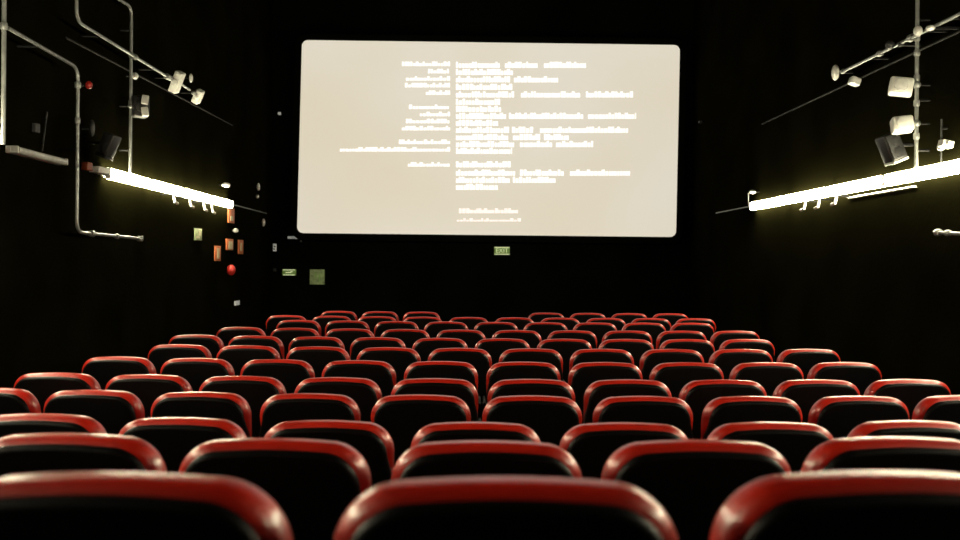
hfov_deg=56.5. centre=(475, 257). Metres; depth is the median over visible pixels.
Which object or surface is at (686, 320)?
chair
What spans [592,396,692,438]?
chair
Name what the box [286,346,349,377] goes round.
chair
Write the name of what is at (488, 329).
chair
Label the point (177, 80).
spotlight
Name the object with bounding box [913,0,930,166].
pipe
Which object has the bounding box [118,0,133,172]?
pipe
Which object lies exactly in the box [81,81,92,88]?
beacon
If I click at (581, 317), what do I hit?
chair
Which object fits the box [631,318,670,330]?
chair
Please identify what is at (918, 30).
round lamp
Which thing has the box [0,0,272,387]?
wall
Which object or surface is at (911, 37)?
pipe
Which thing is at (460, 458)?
chair
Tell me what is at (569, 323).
chair
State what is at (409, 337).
chair
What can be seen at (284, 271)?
exit sign
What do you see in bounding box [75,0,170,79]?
pipe
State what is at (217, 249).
wall sign
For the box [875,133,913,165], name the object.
loudspeaker
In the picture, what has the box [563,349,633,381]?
chair
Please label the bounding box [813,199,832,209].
hook
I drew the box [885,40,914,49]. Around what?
round lamp
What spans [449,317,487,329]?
chair
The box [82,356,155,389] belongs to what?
chair
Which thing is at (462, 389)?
chair
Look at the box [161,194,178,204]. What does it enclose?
hook
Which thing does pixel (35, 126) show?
wall switch
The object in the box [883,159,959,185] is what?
strip light
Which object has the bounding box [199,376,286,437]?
chair
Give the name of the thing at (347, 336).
chair
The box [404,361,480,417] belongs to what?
chair
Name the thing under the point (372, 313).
chair
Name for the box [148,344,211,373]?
chair
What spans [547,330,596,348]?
chair
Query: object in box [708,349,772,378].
chair
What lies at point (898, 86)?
spotlight
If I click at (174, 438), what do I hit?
chair
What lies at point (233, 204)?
conduit
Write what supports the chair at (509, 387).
on the floor
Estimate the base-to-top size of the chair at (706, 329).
0.920 m
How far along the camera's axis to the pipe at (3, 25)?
6.98 m
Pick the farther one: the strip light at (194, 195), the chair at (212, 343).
the strip light at (194, 195)
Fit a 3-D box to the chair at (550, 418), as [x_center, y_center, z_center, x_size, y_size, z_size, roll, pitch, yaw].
[0.285,1.163,4.736,0.555,0.920,0.483,0,0,0]
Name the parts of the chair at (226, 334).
backrest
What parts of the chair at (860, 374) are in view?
backrest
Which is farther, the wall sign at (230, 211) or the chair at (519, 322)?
the wall sign at (230, 211)
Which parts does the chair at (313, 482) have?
backrest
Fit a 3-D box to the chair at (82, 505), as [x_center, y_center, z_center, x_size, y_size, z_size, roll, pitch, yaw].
[-0.530,0.778,1.486,0.555,0.920,0.483,0,0,1]
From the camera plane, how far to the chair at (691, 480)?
2.34 m
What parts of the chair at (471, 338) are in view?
backrest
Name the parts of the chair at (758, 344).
backrest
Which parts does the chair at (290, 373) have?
backrest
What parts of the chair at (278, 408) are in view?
backrest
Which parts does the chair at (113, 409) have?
backrest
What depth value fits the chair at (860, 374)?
6.21 m
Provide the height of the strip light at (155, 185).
0.131 m
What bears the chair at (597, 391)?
on the floor
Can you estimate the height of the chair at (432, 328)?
0.920 m
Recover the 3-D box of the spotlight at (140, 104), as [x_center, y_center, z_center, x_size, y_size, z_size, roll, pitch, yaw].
[-3.717,-1.657,9.744,0.283,0.234,0.243,0,0,-35]
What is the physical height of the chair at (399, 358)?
0.920 m
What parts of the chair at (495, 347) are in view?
backrest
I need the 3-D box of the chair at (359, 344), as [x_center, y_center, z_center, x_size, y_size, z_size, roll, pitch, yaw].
[-0.892,1.180,8.290,0.555,0.920,0.483,0,0,1]
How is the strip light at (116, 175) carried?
attached to the wall at (69, 298)
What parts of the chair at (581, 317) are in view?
backrest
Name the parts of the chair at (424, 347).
backrest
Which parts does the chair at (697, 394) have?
backrest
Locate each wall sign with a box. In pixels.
[214,246,220,260]
[226,239,232,249]
[227,208,234,222]
[238,240,242,253]
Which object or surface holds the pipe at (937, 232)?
attached to the wall at (866, 279)
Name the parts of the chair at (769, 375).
backrest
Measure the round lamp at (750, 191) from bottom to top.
0.058 m
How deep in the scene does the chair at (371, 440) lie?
3.40 m
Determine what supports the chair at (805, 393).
on the floor
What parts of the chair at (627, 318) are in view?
backrest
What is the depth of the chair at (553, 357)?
7.03 m
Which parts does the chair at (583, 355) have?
backrest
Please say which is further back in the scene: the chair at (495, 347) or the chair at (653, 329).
the chair at (653, 329)
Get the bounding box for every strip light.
[6,146,67,164]
[101,167,150,187]
[148,179,183,195]
[181,188,210,202]
[210,195,232,207]
[750,196,784,209]
[783,187,829,203]
[826,175,885,195]
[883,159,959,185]
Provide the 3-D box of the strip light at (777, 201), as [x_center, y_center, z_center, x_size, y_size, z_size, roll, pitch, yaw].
[4.057,-0.757,12.373,0.115,0.123,1.417,0,0,0]
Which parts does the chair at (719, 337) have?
backrest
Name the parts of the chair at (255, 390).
backrest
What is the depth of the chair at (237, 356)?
7.09 m
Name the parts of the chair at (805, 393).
backrest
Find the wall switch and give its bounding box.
[32,123,39,132]
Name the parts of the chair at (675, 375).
backrest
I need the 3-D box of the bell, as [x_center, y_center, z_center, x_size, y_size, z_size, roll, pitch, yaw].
[-3.852,0.189,14.039,0.136,0.173,0.139,0,0,0]
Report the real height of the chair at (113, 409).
0.920 m
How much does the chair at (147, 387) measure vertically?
0.920 m
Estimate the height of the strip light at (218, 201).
0.131 m
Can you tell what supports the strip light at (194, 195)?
attached to the wall at (69, 298)
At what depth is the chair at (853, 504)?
1.30 m
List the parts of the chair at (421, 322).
backrest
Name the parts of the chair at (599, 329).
backrest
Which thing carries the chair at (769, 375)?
on the floor
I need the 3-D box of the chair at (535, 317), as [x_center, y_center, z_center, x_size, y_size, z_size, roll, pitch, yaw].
[0.950,1.200,12.268,0.555,0.920,0.483,0,0,0]
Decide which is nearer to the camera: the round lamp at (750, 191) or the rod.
the rod
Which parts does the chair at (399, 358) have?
backrest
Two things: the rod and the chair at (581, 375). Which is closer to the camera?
the chair at (581, 375)
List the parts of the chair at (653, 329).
backrest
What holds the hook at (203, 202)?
attached to the wall at (69, 298)
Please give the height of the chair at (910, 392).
0.920 m
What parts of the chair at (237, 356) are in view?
backrest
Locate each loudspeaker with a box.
[84,132,120,160]
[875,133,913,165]
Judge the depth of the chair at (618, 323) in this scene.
10.89 m
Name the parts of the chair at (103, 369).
backrest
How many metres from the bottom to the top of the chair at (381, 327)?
0.920 m
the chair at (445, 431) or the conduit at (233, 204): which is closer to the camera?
the chair at (445, 431)
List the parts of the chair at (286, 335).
backrest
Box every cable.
[65,37,231,124]
[761,30,959,124]
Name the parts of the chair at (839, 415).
backrest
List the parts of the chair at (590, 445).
backrest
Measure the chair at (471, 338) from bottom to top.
0.920 m
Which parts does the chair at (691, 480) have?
backrest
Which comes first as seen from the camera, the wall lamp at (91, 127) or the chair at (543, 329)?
the wall lamp at (91, 127)
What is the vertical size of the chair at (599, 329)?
0.920 m
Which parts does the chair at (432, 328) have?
backrest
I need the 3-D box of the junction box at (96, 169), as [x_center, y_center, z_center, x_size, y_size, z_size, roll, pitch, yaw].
[-3.838,-0.892,9.104,0.110,0.061,0.290,0,0,0]
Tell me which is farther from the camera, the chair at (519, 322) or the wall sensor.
the chair at (519, 322)
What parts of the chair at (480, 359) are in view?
backrest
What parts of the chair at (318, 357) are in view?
backrest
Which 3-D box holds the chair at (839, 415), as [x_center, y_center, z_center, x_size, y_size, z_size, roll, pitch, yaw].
[1.991,1.177,4.814,0.555,0.920,0.483,0,0,-1]
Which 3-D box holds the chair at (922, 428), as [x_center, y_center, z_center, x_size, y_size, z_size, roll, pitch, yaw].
[1.722,1.106,3.722,0.555,0.920,0.483,0,0,-2]
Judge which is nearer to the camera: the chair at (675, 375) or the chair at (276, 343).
the chair at (675, 375)
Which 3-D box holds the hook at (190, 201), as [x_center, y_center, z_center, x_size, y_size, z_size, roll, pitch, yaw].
[-3.796,-0.717,11.678,0.198,0.136,0.108,0,0,0]
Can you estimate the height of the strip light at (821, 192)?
0.123 m
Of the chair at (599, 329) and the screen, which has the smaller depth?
the chair at (599, 329)
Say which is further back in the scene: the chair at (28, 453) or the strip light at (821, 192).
the strip light at (821, 192)
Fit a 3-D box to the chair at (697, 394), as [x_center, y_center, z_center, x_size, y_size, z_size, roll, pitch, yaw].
[1.446,1.173,5.406,0.555,0.920,0.483,0,0,-1]
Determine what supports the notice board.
attached to the wall at (450, 280)
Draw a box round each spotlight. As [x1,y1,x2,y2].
[120,95,148,118]
[154,70,190,93]
[179,89,204,103]
[184,74,192,81]
[888,76,930,97]
[890,115,929,134]
[937,119,954,162]
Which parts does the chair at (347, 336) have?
backrest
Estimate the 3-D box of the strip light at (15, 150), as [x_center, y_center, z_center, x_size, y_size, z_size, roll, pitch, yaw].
[-3.844,-0.896,7.850,0.115,0.073,0.920,0,0,0]
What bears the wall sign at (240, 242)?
attached to the wall at (69, 298)
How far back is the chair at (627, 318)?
12.07 m
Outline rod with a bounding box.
[39,112,47,150]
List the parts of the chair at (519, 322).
backrest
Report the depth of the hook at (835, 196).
9.77 m
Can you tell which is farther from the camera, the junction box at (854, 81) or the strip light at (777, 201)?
the strip light at (777, 201)
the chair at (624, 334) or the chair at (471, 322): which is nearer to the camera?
the chair at (624, 334)
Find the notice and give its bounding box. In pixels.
[194,228,201,239]
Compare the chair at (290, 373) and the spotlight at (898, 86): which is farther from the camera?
the spotlight at (898, 86)
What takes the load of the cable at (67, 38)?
attached to the wall at (69, 298)
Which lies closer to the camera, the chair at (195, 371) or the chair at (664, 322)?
the chair at (195, 371)
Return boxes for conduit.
[233,204,266,213]
[716,206,749,213]
[848,185,916,198]
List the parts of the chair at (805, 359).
backrest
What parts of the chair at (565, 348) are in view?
backrest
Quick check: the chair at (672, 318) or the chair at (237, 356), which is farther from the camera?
the chair at (672, 318)
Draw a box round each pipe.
[0,0,7,144]
[7,26,142,240]
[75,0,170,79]
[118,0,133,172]
[840,12,959,73]
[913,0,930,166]
[933,229,959,235]
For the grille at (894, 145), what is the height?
0.257 m
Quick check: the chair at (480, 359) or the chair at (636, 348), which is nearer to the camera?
the chair at (480, 359)
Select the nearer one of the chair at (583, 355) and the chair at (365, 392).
the chair at (365, 392)
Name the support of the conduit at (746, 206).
attached to the wall at (866, 279)
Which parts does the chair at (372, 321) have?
backrest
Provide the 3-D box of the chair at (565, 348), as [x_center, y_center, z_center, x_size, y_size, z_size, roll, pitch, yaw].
[0.800,1.193,8.287,0.555,0.920,0.483,0,0,-1]
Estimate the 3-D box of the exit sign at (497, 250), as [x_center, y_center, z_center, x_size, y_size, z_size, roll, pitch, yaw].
[0.493,-0.137,16.963,0.294,0.152,0.086,0,0,0]
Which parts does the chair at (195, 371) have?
backrest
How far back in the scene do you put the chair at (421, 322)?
10.85 m
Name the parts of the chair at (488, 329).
backrest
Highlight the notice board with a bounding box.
[310,269,324,284]
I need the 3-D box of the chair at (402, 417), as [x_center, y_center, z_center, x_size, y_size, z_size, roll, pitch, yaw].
[-0.284,1.159,4.736,0.555,0.920,0.483,0,0,0]
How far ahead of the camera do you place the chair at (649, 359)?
7.07 m
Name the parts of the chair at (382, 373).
backrest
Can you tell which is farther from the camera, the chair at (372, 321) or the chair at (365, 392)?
the chair at (372, 321)
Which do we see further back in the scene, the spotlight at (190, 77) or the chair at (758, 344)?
the spotlight at (190, 77)
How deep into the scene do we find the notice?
12.43 m
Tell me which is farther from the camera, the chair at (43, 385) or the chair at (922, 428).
the chair at (43, 385)
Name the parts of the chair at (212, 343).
backrest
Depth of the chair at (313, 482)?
2.32 m
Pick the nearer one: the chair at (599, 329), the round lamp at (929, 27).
the round lamp at (929, 27)
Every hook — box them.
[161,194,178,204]
[177,198,193,208]
[192,201,207,211]
[200,204,215,213]
[800,201,816,211]
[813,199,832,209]
[830,195,850,205]
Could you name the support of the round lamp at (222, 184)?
attached to the wall at (69, 298)
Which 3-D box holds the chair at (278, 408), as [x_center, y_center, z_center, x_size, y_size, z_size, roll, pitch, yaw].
[-0.853,1.154,4.748,0.555,0.920,0.483,0,0,1]
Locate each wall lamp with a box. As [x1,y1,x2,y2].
[81,120,94,135]
[831,65,853,79]
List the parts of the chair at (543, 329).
backrest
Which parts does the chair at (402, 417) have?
backrest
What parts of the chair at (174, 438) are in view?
backrest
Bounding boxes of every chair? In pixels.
[0,387,40,414]
[0,413,106,437]
[0,433,166,476]
[0,471,292,539]
[14,372,100,412]
[44,389,144,434]
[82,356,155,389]
[105,374,192,417]
[118,417,246,472]
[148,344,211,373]
[151,391,254,437]
[160,358,234,390]
[168,335,223,358]
[179,438,370,539]
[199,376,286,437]
[216,327,265,346]
[216,345,280,375]
[228,336,283,358]
[240,359,314,393]
[260,393,360,437]
[264,420,393,487]
[266,315,305,335]
[270,328,319,358]
[276,320,320,335]
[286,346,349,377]
[288,336,344,350]
[294,377,381,421]
[312,316,350,336]
[321,311,357,320]
[322,360,395,397]
[325,320,369,334]
[325,328,374,355]
[333,476,677,539]
[350,337,405,359]
[357,347,420,383]
[358,316,395,333]
[362,311,398,320]
[371,394,470,465]
[374,321,418,336]
[381,329,429,348]
[391,378,480,421]
[391,440,582,480]
[403,312,439,320]
[404,317,441,329]
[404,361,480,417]
[410,422,540,447]
[412,338,467,360]
[424,321,468,337]
[428,348,491,414]
[436,330,485,347]
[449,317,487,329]
[474,322,517,338]
[475,338,529,364]
[482,395,581,445]
[483,362,560,409]
[487,379,574,402]
[492,330,541,347]
[495,317,533,329]
[499,348,562,380]
[523,322,567,340]
[528,313,563,321]
[537,339,591,383]
[541,318,579,329]
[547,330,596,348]
[559,422,687,479]
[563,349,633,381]
[568,362,642,423]
[570,313,605,322]
[573,322,616,348]
[583,379,671,423]
[586,318,625,330]
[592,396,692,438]
[598,339,653,367]
[601,439,791,539]
[602,330,651,343]
[611,313,646,323]
[621,323,665,348]
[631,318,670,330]
[639,349,703,379]
[649,362,723,397]
[652,313,687,326]
[656,331,706,348]
[659,339,714,362]
[670,323,713,341]
[675,318,715,332]
[679,379,766,438]
[701,396,801,439]
[707,422,833,472]
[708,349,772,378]
[710,331,759,350]
[710,470,959,539]
[719,339,774,361]
[729,362,803,395]
[772,379,859,422]
[776,349,840,378]
[800,436,959,472]
[807,362,881,395]
[808,395,908,438]
[847,420,959,440]
[863,379,950,419]
[912,395,959,424]
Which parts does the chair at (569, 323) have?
backrest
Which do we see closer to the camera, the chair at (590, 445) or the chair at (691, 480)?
the chair at (691, 480)
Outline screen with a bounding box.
[291,34,685,243]
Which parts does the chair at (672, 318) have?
backrest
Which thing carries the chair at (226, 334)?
on the floor
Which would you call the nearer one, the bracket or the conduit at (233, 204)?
the bracket
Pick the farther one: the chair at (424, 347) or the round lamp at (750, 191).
the round lamp at (750, 191)
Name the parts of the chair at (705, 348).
backrest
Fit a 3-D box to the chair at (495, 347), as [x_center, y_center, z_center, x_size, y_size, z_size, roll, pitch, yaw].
[0.236,1.189,8.275,0.555,0.920,0.483,0,0,0]
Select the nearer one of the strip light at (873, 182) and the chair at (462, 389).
the chair at (462, 389)
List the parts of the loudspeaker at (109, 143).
plate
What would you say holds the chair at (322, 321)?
on the floor
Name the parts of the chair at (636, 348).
backrest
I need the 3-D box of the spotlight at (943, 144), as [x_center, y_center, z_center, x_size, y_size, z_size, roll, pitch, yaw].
[4.014,-1.010,7.670,0.122,0.406,0.329,0,0,16]
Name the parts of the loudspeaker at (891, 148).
plate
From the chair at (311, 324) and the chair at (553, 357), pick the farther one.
the chair at (311, 324)
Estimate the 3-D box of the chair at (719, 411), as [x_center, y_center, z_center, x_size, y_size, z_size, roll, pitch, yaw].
[1.422,1.172,4.775,0.555,0.920,0.483,0,0,-1]
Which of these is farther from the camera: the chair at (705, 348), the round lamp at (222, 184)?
the round lamp at (222, 184)
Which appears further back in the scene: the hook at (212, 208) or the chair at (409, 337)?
the hook at (212, 208)
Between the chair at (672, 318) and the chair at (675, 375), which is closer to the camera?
the chair at (675, 375)
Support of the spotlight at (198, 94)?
attached to the wall at (69, 298)
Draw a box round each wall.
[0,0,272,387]
[271,0,692,321]
[691,0,959,394]
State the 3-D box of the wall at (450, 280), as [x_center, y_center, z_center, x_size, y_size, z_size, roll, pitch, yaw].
[0.113,-1.659,17.100,8.400,7.200,0.200,0,0,0]
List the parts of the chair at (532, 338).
backrest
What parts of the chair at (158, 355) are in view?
backrest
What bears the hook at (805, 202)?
attached to the wall at (866, 279)
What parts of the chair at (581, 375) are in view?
backrest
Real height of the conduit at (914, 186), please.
0.030 m
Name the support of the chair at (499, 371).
on the floor
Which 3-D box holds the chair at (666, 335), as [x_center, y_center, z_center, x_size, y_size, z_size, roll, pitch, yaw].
[2.095,1.202,9.292,0.555,0.920,0.483,0,0,-1]
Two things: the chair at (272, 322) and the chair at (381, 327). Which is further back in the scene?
the chair at (272, 322)
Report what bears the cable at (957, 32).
attached to the wall at (866, 279)
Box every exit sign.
[282,269,295,274]
[494,247,509,254]
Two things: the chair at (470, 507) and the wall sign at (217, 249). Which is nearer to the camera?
the chair at (470, 507)
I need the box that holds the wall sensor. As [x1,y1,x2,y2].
[126,72,138,79]
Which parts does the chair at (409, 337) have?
backrest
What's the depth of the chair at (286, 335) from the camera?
9.04 m
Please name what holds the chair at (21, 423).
on the floor
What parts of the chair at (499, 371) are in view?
backrest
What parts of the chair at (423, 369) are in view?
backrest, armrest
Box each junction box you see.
[79,162,92,170]
[89,166,110,174]
[847,76,861,86]
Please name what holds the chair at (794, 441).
on the floor
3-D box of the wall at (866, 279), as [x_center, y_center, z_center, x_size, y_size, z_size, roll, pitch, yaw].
[4.213,-1.627,7.200,0.200,7.200,19.600,0,0,0]
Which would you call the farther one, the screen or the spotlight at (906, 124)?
the screen
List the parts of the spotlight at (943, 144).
wall rod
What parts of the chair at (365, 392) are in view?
backrest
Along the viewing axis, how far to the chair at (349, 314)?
12.06 m
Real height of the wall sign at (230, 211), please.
0.238 m
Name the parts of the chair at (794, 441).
backrest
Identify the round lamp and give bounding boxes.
[219,183,230,186]
[749,190,759,193]
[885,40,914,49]
[913,25,947,36]
[926,25,959,30]
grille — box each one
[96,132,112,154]
[885,134,906,159]
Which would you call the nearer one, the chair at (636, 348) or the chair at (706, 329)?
the chair at (636, 348)
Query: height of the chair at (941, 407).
0.920 m
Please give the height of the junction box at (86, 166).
0.084 m
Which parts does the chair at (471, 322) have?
backrest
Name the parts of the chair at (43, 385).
backrest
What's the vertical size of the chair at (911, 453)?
0.920 m
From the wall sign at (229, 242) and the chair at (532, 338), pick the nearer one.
the chair at (532, 338)
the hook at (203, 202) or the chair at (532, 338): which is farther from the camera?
the hook at (203, 202)
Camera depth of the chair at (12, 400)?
4.64 m
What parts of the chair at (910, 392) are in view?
backrest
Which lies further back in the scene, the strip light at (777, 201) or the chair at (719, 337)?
the strip light at (777, 201)
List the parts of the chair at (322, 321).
backrest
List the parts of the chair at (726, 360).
backrest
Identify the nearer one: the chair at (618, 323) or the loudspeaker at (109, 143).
the loudspeaker at (109, 143)
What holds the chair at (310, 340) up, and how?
on the floor
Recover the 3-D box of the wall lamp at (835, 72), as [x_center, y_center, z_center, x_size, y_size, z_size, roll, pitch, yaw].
[3.995,-2.020,9.727,0.242,0.174,0.086,0,0,0]
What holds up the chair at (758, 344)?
on the floor
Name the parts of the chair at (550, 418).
backrest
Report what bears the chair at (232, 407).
on the floor
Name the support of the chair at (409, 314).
on the floor
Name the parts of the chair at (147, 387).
backrest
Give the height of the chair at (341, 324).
0.920 m
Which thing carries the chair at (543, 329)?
on the floor
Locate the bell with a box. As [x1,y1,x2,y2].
[227,265,235,274]
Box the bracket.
[898,42,922,46]
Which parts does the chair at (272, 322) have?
backrest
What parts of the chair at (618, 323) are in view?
backrest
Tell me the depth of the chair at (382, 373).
6.09 m
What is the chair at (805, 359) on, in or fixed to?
on the floor
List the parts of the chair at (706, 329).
backrest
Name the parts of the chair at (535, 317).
backrest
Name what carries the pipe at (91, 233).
attached to the wall at (69, 298)

